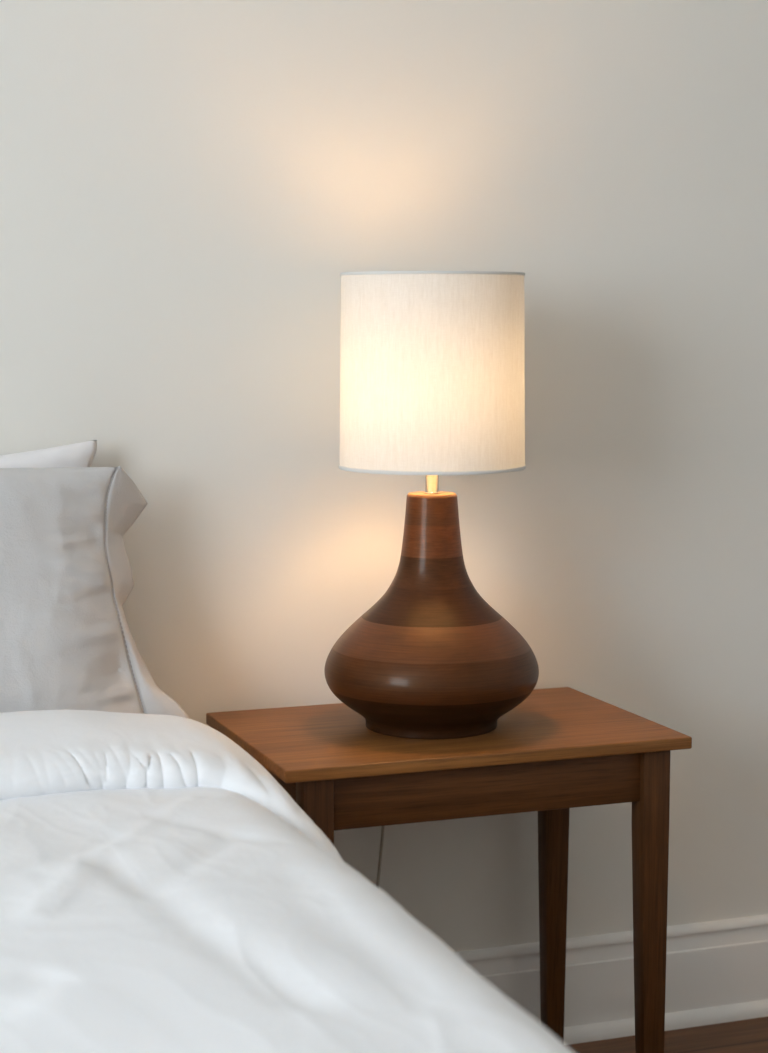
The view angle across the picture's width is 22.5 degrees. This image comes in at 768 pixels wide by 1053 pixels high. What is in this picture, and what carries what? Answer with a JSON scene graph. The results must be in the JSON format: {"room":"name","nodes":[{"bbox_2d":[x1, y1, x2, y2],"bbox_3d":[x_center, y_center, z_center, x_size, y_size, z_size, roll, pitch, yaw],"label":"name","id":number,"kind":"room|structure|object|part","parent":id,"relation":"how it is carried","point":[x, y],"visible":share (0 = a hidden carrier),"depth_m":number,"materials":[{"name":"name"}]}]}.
{"room":"bedroom","nodes":[
{"label":"bedroom","id":0,"kind":"room"},
{"bbox_2d":[0,0,767,951],"bbox_3d":[-0.662,-0.434,2.782,5.000,2.650,0.100,-2,6,-20],"label":"wall","id":1,"kind":"structure","parent":0,"point":[188,188],"depth_m":3.00,"materials":[{"name":"white paint"}]},
{"bbox_2d":[455,914,767,1044],"bbox_3d":[-0.639,0.805,2.853,4.800,0.170,0.030,-2,6,-20],"label":"baseboard","id":2,"kind":"structure","parent":1,"relation":"attached to","point":[717,971],"depth_m":3.24,"materials":[{"name":"white paint"}]},
{"bbox_2d":[566,1016,767,1052],"bbox_3d":[0.167,1.162,0.687,5.000,0.080,4.900,-2,6,-20],"label":"floor","id":3,"kind":"structure","parent":0,"point":[748,1035],"depth_m":3.21,"materials":[{"name":"brown wood"}]},
{"bbox_2d":[206,687,691,1052],"bbox_3d":[0.085,0.588,2.864,0.605,0.600,0.405,-2,6,-20],"label":"nightstand","id":4,"kind":"object","parent":3,"relation":"on","point":[561,749],"visible":0.8,"depth_m":2.74,"materials":[{"name":"brown wood"}]},
{"bbox_3d":[-0.093,0.623,2.621,0.042,0.582,0.037,-2,6,-20],"label":"leg","id":5,"kind":"part","parent":4,"relation":"part of","materials":[{"name":"brown wood"}]},
{"bbox_2d":[324,271,538,886],"bbox_3d":[-0.012,0.258,2.864,0.496,1.254,0.312,3,7,28],"label":"table lamp","id":6,"kind":"object","parent":4,"relation":"on","point":[432,363],"visible":0.99,"depth_m":2.68,"materials":[{"name":"brown wood"}]},
{"bbox_3d":[-0.138,0.575,2.942,0.351,0.607,0.132,-2,6,-20],"label":"power cord","id":7,"kind":"part","parent":6,"relation":"part of","materials":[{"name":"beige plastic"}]},
{"bbox_3d":[0.069,-0.090,2.783,0.024,0.085,0.024,-2,6,-20],"label":"stem","id":8,"kind":"part","parent":6,"relation":"part of","materials":[{"name":"gold metal"}]},
{"bbox_3d":[0.069,-0.223,2.769,0.266,0.276,0.266,-2,6,-20],"label":"lamp shade","id":9,"kind":"part","parent":6,"relation":"part of","materials":[{"name":"fabric"}]},
{"bbox_3d":[0.069,-0.359,2.755,0.263,0.004,0.263,-2,6,-20],"label":"shade trim","id":10,"kind":"part","parent":6,"relation":"part of","materials":[{"name":"white fabric"}]},
{"bbox_3d":[0.069,-0.087,2.784,0.269,0.005,0.269,-2,6,-20],"label":"shade trim","id":11,"kind":"part","parent":6,"relation":"part of","materials":[{"name":"white fabric"}]},
{"bbox_3d":[0.271,0.571,3.107,0.042,0.582,0.037,-2,6,-20],"label":"leg","id":12,"kind":"part","parent":4,"relation":"part of","materials":[{"name":"brown wood"}]},
{"bbox_3d":[0.382,0.604,2.795,0.042,0.582,0.037,-2,6,-20],"label":"leg","id":13,"kind":"part","parent":4,"relation":"part of","materials":[{"name":"brown wood"}]},
{"bbox_3d":[-0.707,0.721,1.688,1.500,0.585,2.100,-2,6,-20],"label":"bed","id":14,"kind":"object","parent":3,"relation":"on","visible":0},
{"bbox_2d":[0,440,96,467],"bbox_3d":[-0.742,0.101,2.687,0.706,0.426,0.080,-2,6,-20],"label":"pillow","id":15,"kind":"object","parent":14,"relation":"on","point":[82,454],"visible":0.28,"depth_m":2.76,"materials":[{"name":"white fabric"}]},
{"bbox_2d":[0,466,188,718],"bbox_3d":[-0.651,0.123,2.584,0.785,0.391,0.192,-3,7,-25],"label":"pillow","id":16,"kind":"object","parent":14,"relation":"on","point":[67,642],"visible":0.83,"depth_m":2.63,"materials":[{"name":"grey fabric"}]},
{"bbox_2d":[0,710,573,1052],"bbox_3d":[-0.663,0.584,1.526,1.816,0.486,1.865,-2,6,-20],"label":"duvet","id":17,"kind":"object","parent":14,"relation":"on","point":[161,891],"visible":1,"depth_m":1.80,"materials":[{"name":"white fabric"}]}
]}

